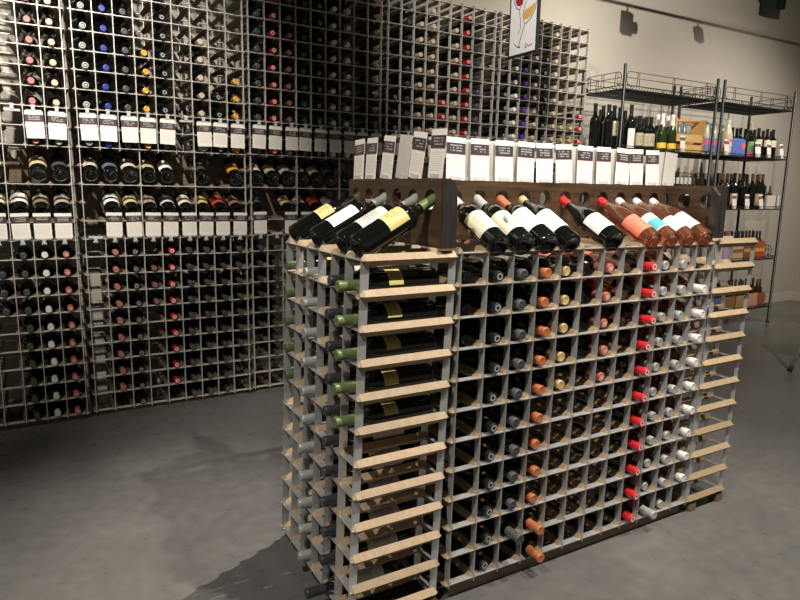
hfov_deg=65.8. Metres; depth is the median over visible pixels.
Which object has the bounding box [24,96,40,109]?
wine bottle
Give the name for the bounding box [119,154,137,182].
wine bottle
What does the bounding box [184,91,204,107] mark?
wine bottle
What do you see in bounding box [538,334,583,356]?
wine bottle
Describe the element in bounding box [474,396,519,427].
wine bottle
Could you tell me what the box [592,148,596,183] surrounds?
price card
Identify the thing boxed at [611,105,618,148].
wine bottle
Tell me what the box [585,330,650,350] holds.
wine bottle
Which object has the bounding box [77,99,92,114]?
wine bottle
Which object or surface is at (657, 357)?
wine bottle
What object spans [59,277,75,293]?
wine bottle
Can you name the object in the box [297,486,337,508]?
wine bottle
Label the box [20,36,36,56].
wine bottle
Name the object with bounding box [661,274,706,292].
wine bottle
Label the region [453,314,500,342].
wine bottle
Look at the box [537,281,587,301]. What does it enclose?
wine bottle
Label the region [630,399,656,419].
wine bottle
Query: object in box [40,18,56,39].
wine bottle
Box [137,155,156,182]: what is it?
wine bottle
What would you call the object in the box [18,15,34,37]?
wine bottle
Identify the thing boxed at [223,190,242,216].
wine bottle
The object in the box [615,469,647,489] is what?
wine bottle
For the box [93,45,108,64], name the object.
wine bottle
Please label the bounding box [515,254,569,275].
wine bottle
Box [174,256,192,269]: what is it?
wine bottle
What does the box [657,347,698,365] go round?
wine bottle
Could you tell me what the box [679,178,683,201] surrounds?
bottle
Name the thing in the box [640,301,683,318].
wine bottle
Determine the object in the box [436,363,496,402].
wine bottle
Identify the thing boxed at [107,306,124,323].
wine bottle
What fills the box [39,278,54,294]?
wine bottle
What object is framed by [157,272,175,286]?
wine bottle
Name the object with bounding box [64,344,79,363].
wine bottle
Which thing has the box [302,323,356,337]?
wine bottle
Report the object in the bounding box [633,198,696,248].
wine bottle
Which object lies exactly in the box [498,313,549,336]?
wine bottle
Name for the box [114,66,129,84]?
wine bottle
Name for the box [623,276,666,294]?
wine bottle
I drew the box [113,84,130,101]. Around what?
wine bottle
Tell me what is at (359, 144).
price card
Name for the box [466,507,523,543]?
wine bottle
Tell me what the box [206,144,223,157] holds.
wine bottle
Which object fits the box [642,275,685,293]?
wine bottle
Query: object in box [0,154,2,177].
wine bottle
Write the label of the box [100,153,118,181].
wine bottle
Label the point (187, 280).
wine bottle
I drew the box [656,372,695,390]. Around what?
wine bottle
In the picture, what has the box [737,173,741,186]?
bottle
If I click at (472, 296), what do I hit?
wine bottle
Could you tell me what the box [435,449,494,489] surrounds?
wine bottle
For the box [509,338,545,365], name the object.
wine bottle
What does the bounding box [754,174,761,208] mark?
bottle
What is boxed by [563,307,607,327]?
wine bottle
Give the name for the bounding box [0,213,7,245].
price card
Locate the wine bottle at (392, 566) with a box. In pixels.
[304,560,398,598]
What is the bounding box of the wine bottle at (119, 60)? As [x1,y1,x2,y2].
[113,47,129,65]
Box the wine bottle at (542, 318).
[512,310,567,332]
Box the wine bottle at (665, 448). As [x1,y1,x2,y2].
[648,433,688,459]
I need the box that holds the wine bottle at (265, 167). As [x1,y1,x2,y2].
[258,159,278,184]
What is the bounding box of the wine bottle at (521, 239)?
[473,194,534,254]
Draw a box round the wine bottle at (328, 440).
[322,425,417,446]
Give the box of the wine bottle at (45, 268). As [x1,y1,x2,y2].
[37,260,53,276]
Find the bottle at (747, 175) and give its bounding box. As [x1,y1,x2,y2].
[745,174,748,186]
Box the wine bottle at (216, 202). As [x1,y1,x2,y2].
[208,190,227,215]
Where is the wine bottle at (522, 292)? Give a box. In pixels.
[493,284,548,306]
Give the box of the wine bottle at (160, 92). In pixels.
[149,88,167,104]
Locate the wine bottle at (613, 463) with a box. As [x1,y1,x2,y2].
[572,436,640,475]
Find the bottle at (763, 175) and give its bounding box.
[761,174,765,208]
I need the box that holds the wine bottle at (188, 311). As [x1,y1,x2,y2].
[176,303,194,317]
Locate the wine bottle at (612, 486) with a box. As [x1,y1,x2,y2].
[572,461,638,499]
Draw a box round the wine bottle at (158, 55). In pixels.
[148,52,165,70]
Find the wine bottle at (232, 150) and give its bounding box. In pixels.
[223,145,239,157]
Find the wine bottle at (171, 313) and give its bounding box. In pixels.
[159,303,176,319]
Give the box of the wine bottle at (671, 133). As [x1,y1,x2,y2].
[665,114,676,151]
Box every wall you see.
[0,0,799,383]
[791,230,799,292]
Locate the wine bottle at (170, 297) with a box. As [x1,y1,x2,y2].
[158,288,176,303]
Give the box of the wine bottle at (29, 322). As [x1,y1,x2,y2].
[22,313,37,331]
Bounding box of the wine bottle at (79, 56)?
[73,42,88,61]
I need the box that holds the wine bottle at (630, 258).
[589,250,657,270]
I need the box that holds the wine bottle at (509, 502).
[467,481,516,508]
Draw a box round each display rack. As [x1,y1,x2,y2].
[0,144,76,239]
[74,147,247,238]
[236,154,379,234]
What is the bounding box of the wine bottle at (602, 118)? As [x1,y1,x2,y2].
[598,105,605,146]
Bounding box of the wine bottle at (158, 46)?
[148,33,165,52]
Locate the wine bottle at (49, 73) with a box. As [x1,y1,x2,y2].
[44,59,59,78]
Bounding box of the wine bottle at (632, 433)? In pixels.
[622,421,654,444]
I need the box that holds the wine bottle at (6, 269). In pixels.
[0,262,12,278]
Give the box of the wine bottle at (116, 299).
[106,291,123,306]
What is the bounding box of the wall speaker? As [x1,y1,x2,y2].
[758,0,786,13]
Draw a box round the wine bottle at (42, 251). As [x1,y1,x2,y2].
[36,244,52,258]
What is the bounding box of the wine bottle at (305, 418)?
[300,403,350,424]
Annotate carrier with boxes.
[702,245,722,259]
[714,297,720,304]
[722,247,732,258]
[724,296,735,310]
[731,246,743,260]
[732,294,744,308]
[742,246,750,259]
[747,292,757,307]
[754,241,764,258]
[757,292,764,305]
[764,195,779,208]
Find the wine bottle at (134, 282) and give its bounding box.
[123,273,140,288]
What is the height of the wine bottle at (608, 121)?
0.332 m
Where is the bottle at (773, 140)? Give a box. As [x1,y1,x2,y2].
[770,129,776,158]
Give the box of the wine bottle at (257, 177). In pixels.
[243,158,263,184]
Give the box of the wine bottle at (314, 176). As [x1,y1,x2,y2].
[301,161,322,185]
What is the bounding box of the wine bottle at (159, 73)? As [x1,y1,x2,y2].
[149,70,167,87]
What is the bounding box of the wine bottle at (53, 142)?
[49,139,65,151]
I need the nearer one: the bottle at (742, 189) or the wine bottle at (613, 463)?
the wine bottle at (613, 463)
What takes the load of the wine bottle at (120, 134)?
in the wine rack at (87, 3)
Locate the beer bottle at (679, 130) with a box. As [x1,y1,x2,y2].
[676,122,681,143]
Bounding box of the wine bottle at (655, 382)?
[634,375,676,392]
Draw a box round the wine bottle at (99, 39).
[92,25,108,45]
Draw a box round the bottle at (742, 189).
[736,173,746,208]
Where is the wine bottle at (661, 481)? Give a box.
[627,460,666,486]
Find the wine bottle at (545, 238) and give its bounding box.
[496,195,557,253]
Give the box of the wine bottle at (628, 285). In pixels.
[603,277,656,298]
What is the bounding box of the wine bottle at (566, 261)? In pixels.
[539,253,589,273]
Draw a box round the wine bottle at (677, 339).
[639,325,681,343]
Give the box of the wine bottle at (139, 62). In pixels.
[131,49,147,68]
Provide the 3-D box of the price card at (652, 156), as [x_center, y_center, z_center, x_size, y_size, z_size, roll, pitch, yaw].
[0.992,-0.519,2.428,0.078,0.136,0.012,-5,12,-28]
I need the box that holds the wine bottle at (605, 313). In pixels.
[583,306,624,324]
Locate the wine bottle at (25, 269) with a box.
[17,261,33,277]
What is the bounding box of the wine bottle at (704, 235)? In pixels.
[649,198,712,247]
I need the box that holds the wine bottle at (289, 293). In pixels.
[284,282,329,297]
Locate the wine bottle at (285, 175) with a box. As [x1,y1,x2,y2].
[273,160,294,185]
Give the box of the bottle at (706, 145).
[703,121,709,153]
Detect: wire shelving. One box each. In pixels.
[578,63,719,330]
[665,80,797,321]
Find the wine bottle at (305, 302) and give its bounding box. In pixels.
[301,292,358,307]
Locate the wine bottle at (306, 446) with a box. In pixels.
[297,431,352,452]
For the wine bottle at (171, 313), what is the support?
in the wine rack at (112, 398)
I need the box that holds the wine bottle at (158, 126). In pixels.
[156,124,159,138]
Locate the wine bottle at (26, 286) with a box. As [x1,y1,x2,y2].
[19,279,34,295]
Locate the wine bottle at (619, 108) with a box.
[616,107,623,148]
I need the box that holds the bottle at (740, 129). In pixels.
[737,128,742,138]
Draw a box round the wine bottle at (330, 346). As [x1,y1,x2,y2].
[325,331,422,351]
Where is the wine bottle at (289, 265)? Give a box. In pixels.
[285,253,330,269]
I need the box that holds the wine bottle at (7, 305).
[0,298,15,315]
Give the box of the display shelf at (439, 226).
[349,178,727,248]
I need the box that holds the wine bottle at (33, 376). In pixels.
[26,364,41,385]
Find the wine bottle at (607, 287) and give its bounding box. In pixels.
[582,278,627,297]
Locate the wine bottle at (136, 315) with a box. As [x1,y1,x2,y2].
[125,305,142,321]
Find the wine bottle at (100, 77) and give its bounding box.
[94,64,110,82]
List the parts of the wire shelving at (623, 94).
post, guard rail, post, guard rail, wire shelf, wire shelf, post, guard rail, guard rail, post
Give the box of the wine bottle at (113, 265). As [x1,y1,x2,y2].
[104,257,120,272]
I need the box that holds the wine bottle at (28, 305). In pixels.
[20,297,36,313]
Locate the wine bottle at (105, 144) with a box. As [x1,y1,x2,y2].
[97,140,114,152]
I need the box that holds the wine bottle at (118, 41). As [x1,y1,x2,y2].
[111,28,128,48]
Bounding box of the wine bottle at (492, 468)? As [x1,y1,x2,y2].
[469,453,517,481]
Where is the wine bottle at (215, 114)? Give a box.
[204,110,221,124]
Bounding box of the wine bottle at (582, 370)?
[545,357,604,380]
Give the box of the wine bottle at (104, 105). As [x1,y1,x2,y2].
[98,101,112,117]
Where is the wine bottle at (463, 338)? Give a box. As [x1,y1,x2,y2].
[424,324,469,343]
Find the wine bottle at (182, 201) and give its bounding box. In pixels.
[174,189,193,214]
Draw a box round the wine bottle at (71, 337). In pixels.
[63,327,78,345]
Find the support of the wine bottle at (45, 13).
in the wine rack at (13, 3)
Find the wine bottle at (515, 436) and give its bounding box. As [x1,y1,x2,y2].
[497,421,539,448]
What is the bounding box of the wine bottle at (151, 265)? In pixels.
[140,256,157,270]
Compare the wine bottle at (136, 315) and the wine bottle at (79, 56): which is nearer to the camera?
the wine bottle at (79, 56)
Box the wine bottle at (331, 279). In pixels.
[327,264,424,285]
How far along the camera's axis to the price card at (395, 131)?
4.03 m
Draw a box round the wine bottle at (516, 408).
[499,393,542,422]
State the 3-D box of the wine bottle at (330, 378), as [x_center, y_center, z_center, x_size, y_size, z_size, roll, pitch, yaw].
[-0.080,0.214,1.837,0.302,0.075,0.075,-5,12,-30]
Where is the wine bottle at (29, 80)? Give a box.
[22,76,39,95]
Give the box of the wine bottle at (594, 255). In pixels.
[584,251,629,270]
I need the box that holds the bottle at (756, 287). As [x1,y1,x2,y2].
[754,279,758,292]
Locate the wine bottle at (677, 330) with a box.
[658,323,701,342]
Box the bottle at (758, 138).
[753,128,761,157]
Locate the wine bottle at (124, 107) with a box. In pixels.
[114,103,131,119]
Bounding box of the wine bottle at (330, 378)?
[324,366,367,384]
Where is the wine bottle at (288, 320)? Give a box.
[283,312,328,325]
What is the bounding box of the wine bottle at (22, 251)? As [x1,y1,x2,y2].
[15,244,31,260]
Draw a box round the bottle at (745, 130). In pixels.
[743,129,746,156]
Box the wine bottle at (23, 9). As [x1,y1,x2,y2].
[17,0,33,17]
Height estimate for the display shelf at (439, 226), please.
0.190 m
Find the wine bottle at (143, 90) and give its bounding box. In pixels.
[131,86,149,103]
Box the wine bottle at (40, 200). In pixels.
[32,184,49,212]
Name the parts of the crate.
panel, handle, panel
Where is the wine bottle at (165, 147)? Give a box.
[152,142,169,154]
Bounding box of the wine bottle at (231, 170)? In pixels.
[222,158,242,184]
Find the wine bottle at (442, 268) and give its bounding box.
[423,263,471,281]
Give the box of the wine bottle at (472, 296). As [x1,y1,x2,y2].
[454,286,501,312]
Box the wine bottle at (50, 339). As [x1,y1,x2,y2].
[43,329,58,347]
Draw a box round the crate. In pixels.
[665,117,705,153]
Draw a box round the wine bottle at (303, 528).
[298,514,336,534]
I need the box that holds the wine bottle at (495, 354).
[484,341,524,369]
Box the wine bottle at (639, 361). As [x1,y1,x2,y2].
[625,353,659,370]
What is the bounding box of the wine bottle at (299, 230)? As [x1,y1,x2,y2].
[288,192,359,242]
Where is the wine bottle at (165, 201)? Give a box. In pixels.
[157,188,176,214]
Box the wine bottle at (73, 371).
[66,360,81,379]
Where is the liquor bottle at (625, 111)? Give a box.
[622,110,627,147]
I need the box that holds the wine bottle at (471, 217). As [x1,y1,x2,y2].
[457,197,509,255]
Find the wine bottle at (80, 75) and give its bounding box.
[75,61,90,80]
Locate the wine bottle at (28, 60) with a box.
[21,56,37,76]
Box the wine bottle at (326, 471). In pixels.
[321,443,416,476]
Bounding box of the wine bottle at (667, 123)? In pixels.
[665,116,669,130]
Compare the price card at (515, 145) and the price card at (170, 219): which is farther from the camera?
the price card at (170, 219)
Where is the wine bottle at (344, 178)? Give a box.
[328,162,349,186]
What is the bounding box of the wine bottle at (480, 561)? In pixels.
[431,516,487,569]
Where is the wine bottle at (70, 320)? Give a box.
[62,312,77,328]
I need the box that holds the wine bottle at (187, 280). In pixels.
[175,271,193,285]
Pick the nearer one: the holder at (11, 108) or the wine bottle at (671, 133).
the holder at (11, 108)
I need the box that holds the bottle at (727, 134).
[720,120,732,155]
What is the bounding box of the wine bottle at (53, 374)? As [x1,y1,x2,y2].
[46,362,61,382]
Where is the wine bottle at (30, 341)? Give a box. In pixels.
[22,330,38,349]
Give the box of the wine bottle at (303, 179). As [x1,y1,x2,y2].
[287,160,308,185]
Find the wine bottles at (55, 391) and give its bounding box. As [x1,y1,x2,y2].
[27,0,581,531]
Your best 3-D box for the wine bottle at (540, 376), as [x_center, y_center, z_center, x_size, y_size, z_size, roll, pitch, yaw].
[0.455,0.255,2.157,0.077,0.076,0.302,-5,12,-28]
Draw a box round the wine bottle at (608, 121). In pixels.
[601,104,612,147]
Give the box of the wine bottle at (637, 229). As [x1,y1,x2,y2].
[597,197,660,249]
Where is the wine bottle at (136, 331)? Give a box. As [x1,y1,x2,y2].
[126,321,143,338]
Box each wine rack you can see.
[0,0,71,151]
[0,234,90,429]
[62,0,246,158]
[78,230,251,414]
[231,0,383,163]
[238,229,306,390]
[281,238,458,599]
[368,0,497,165]
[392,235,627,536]
[408,235,714,596]
[472,11,590,171]
[648,236,757,511]
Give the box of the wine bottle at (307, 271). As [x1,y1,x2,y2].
[303,259,359,277]
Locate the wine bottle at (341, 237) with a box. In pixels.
[335,193,417,254]
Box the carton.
[719,138,745,156]
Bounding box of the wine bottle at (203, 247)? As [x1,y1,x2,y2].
[189,239,209,252]
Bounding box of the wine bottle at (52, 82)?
[45,78,61,96]
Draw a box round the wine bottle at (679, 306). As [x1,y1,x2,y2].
[658,299,704,317]
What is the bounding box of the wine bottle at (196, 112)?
[185,109,204,124]
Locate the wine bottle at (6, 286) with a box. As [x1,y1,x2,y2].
[0,280,14,296]
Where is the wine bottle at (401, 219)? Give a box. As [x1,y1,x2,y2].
[349,194,435,258]
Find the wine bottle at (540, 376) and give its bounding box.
[525,361,564,388]
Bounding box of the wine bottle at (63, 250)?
[56,243,72,257]
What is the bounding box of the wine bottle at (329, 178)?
[315,162,336,186]
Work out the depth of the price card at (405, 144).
1.86 m
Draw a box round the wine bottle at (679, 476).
[645,456,685,481]
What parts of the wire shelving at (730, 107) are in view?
post, guard rail, post, wire shelf, wire shelf, wire shelf, wire shelf, post, wire shelf, guard rail, guard rail, post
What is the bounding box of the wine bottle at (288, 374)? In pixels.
[284,368,314,379]
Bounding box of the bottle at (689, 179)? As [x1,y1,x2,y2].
[687,178,690,205]
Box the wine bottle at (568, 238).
[518,195,580,253]
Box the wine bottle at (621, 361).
[597,355,649,376]
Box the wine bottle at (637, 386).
[625,375,656,395]
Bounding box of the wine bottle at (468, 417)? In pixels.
[435,392,497,432]
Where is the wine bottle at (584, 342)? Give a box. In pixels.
[558,334,607,354]
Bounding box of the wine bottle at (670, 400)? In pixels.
[654,389,694,414]
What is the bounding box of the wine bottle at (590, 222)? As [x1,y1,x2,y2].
[559,196,623,250]
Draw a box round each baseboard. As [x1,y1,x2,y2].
[0,292,791,401]
[791,292,799,300]
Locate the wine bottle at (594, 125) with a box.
[588,103,599,147]
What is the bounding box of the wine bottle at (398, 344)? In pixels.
[334,331,436,360]
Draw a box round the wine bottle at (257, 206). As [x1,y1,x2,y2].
[244,190,263,214]
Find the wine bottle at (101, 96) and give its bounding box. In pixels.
[95,82,110,100]
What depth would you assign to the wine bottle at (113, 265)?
3.40 m
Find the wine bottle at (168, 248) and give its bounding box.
[156,240,174,253]
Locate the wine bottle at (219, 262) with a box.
[206,254,226,267]
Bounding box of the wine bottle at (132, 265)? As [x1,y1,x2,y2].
[122,257,139,271]
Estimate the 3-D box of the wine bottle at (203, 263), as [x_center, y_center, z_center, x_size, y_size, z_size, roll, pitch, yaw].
[-1.187,-0.219,3.687,0.075,0.075,0.301,-5,12,-30]
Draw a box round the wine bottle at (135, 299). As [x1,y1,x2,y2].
[124,290,142,305]
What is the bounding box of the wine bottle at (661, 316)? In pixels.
[622,303,665,320]
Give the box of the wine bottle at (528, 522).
[488,500,543,534]
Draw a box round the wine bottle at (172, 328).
[160,319,178,335]
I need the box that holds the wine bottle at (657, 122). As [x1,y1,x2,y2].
[654,115,660,149]
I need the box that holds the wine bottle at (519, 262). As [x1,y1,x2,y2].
[489,255,551,277]
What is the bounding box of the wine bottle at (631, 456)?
[619,445,650,466]
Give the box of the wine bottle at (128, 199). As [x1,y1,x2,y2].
[121,188,139,213]
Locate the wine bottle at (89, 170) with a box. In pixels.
[80,152,98,181]
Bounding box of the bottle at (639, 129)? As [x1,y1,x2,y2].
[634,115,643,148]
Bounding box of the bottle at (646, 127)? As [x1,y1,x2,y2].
[642,117,648,149]
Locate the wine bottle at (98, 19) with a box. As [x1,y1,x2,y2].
[92,5,106,26]
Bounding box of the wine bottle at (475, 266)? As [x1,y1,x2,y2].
[462,257,503,281]
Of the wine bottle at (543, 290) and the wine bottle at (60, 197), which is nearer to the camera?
the wine bottle at (543, 290)
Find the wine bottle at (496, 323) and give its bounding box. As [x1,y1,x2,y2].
[475,312,525,339]
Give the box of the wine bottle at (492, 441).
[473,426,519,455]
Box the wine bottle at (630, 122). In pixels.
[624,104,635,148]
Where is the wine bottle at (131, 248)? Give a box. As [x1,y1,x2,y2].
[121,241,139,254]
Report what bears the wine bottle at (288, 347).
in the wine rack at (397, 253)
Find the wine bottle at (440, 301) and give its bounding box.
[422,295,470,312]
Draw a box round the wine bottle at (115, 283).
[105,274,122,289]
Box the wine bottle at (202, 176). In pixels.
[190,157,209,183]
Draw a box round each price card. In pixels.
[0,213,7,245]
[10,213,30,244]
[24,104,44,137]
[32,213,52,244]
[48,106,66,139]
[54,213,72,243]
[79,108,98,139]
[100,109,117,141]
[106,212,122,241]
[121,111,138,142]
[126,212,142,241]
[140,112,156,143]
[145,212,160,241]
[160,114,174,144]
[163,212,177,240]
[182,212,196,240]
[196,117,211,146]
[199,212,213,239]
[213,118,226,147]
[216,212,229,239]
[231,119,244,148]
[234,212,246,239]
[252,120,265,148]
[254,212,266,237]
[269,121,281,149]
[285,123,297,150]
[285,212,296,237]
[299,124,311,150]
[301,212,311,218]
[314,125,326,151]
[329,126,340,152]
[344,127,354,153]
[354,139,364,178]
[357,128,367,153]
[365,137,377,178]
[371,129,381,154]
[380,135,395,178]
[391,130,400,154]
[395,134,412,178]
[408,131,427,178]
[428,128,447,177]
[428,133,431,156]
[446,136,465,179]
[465,139,470,180]
[470,138,488,180]
[489,141,494,180]
[495,140,512,181]
[513,142,518,181]
[517,141,534,181]
[533,140,535,161]
[536,143,552,181]
[552,142,555,162]
[555,144,571,182]
[572,146,577,182]
[576,145,592,183]
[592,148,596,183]
[596,147,610,183]
[610,149,616,183]
[614,147,630,184]
[629,149,642,184]
[645,150,658,184]
[658,152,664,185]
[661,152,677,185]
[680,135,684,151]
[724,139,728,154]
[732,194,735,208]
[745,194,748,208]
[755,142,760,156]
[759,194,762,208]
[767,143,770,157]
[779,144,783,158]
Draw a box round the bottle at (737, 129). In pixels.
[735,128,738,137]
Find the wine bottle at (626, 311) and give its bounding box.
[601,303,655,324]
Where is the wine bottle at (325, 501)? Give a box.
[320,472,414,506]
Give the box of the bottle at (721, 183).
[717,173,724,185]
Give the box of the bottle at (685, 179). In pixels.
[683,178,687,205]
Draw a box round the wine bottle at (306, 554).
[297,541,335,561]
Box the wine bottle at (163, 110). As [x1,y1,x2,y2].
[150,106,168,121]
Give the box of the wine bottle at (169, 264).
[157,256,175,270]
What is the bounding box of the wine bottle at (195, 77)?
[183,74,202,91]
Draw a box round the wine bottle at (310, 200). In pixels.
[301,191,320,211]
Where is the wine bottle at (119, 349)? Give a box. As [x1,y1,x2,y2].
[109,338,125,357]
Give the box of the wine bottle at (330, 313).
[325,298,421,319]
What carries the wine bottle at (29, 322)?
in the wine rack at (27, 421)
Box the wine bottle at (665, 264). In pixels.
[618,250,668,269]
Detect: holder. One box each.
[3,103,19,110]
[88,236,102,242]
[179,115,192,121]
[271,232,281,237]
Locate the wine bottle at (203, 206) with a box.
[191,190,210,214]
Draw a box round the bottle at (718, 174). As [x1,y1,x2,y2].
[716,173,719,185]
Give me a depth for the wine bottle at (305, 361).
1.93 m
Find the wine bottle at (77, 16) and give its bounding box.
[71,2,86,23]
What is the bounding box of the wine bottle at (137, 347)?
[127,336,144,355]
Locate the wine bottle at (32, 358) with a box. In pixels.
[25,346,40,367]
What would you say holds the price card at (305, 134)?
attached to the wine rack at (351, 86)
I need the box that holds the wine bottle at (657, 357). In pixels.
[639,350,679,368]
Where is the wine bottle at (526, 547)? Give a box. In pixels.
[500,533,543,562]
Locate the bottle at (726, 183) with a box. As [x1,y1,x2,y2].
[724,173,729,207]
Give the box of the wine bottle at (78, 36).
[72,22,88,42]
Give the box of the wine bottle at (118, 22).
[110,8,126,30]
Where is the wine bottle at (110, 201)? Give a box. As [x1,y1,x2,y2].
[102,184,120,213]
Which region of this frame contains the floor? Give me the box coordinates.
[0,300,799,599]
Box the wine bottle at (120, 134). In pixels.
[117,122,121,136]
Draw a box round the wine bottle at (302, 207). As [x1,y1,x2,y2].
[287,191,308,215]
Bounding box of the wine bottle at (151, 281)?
[141,273,158,287]
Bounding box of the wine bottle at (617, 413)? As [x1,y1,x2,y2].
[576,390,644,426]
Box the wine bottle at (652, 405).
[637,391,672,415]
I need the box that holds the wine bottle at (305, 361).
[300,352,341,366]
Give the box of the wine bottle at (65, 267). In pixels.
[58,260,73,275]
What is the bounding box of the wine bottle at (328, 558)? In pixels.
[319,528,412,565]
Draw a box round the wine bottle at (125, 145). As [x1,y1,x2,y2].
[115,140,132,153]
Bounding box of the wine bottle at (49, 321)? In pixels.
[42,314,57,330]
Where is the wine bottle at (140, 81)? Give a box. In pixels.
[132,68,149,85]
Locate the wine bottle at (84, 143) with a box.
[79,139,95,151]
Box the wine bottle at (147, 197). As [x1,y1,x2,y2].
[139,188,157,213]
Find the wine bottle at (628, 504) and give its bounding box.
[614,492,656,518]
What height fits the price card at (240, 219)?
0.159 m
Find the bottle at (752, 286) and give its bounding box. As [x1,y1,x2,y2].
[749,279,754,293]
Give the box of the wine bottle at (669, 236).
[615,197,678,248]
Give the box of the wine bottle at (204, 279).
[191,271,210,284]
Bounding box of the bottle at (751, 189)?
[747,174,755,208]
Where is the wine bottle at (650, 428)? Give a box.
[634,414,669,439]
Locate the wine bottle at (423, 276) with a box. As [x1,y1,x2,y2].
[335,267,438,291]
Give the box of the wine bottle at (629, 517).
[586,489,634,522]
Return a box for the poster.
[508,0,540,58]
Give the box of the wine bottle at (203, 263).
[190,255,208,268]
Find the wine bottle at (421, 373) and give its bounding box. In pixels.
[332,363,433,394]
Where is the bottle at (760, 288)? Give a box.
[758,279,761,291]
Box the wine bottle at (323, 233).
[309,192,385,247]
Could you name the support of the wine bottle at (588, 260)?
in the wine rack at (569, 497)
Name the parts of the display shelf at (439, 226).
post, post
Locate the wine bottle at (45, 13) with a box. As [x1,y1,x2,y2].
[39,0,54,20]
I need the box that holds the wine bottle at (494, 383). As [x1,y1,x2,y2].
[483,369,522,398]
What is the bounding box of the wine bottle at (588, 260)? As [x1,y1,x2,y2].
[562,252,613,272]
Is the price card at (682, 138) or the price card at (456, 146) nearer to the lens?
the price card at (456, 146)
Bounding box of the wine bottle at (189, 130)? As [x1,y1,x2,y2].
[185,126,196,140]
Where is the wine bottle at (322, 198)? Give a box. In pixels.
[315,191,330,205]
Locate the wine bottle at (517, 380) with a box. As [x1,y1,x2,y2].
[508,366,544,394]
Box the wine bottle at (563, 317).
[544,309,585,329]
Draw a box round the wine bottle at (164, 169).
[155,155,174,182]
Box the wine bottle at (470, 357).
[450,340,500,372]
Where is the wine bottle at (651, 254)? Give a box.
[626,249,687,268]
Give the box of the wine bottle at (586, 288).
[560,280,610,300]
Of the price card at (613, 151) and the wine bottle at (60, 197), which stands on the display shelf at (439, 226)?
the price card at (613, 151)
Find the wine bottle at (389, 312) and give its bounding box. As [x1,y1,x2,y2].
[334,299,437,326]
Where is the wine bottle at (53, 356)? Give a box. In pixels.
[45,345,60,365]
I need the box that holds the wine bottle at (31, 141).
[27,138,43,150]
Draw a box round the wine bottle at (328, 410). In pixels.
[322,398,364,416]
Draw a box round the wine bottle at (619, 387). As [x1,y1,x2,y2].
[583,374,647,402]
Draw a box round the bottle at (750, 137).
[744,123,754,156]
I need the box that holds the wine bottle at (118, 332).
[108,322,125,340]
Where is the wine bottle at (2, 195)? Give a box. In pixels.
[0,187,5,212]
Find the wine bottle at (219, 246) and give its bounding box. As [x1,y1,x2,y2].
[205,239,225,253]
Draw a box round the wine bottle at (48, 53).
[42,39,58,58]
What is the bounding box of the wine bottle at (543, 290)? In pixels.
[514,283,568,304]
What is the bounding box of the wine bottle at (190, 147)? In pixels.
[186,143,206,156]
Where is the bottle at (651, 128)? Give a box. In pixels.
[648,117,654,149]
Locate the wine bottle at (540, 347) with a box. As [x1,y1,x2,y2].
[524,336,564,360]
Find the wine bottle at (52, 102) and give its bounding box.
[47,98,63,111]
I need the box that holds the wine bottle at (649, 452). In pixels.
[632,438,668,463]
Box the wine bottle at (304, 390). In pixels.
[300,382,326,396]
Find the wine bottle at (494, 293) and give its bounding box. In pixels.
[466,285,525,309]
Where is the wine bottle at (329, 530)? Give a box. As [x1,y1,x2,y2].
[321,500,413,537]
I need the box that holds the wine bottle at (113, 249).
[103,241,120,255]
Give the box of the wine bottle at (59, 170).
[50,151,68,181]
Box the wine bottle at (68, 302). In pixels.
[60,295,76,310]
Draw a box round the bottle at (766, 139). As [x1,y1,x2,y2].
[760,129,770,157]
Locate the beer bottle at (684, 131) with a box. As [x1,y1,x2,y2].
[682,122,686,143]
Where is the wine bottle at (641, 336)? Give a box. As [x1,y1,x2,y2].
[623,327,662,345]
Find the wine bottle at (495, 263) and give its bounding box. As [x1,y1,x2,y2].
[463,254,527,278]
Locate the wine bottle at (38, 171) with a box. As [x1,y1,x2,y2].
[29,151,47,181]
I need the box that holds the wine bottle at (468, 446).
[434,422,494,460]
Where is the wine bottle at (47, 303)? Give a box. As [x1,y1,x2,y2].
[40,296,55,312]
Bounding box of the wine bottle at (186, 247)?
[173,240,191,254]
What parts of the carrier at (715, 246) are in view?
panel, panel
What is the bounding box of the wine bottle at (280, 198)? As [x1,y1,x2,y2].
[273,190,294,214]
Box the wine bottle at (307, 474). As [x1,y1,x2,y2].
[298,459,349,480]
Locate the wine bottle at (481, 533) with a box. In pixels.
[432,493,491,542]
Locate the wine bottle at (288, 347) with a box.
[284,341,324,352]
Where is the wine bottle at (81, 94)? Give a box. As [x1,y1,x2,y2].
[76,80,91,98]
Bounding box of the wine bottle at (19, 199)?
[10,184,28,214]
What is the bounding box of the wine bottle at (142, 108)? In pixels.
[132,104,150,120]
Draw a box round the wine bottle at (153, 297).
[142,289,159,304]
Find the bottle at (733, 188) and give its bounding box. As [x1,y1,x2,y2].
[727,173,737,208]
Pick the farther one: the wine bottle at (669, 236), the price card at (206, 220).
the price card at (206, 220)
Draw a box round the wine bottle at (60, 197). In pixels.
[53,187,70,212]
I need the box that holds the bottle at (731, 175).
[729,174,732,184]
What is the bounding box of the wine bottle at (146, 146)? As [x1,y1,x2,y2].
[134,141,151,154]
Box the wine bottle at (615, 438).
[574,415,642,451]
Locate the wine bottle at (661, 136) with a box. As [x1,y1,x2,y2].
[655,113,666,150]
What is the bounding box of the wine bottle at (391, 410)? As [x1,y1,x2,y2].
[332,394,432,427]
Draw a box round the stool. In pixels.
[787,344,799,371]
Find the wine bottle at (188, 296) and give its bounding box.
[175,287,194,301]
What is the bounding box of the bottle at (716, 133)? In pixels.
[709,122,717,154]
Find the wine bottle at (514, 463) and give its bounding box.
[494,448,539,475]
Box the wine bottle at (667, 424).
[652,411,690,436]

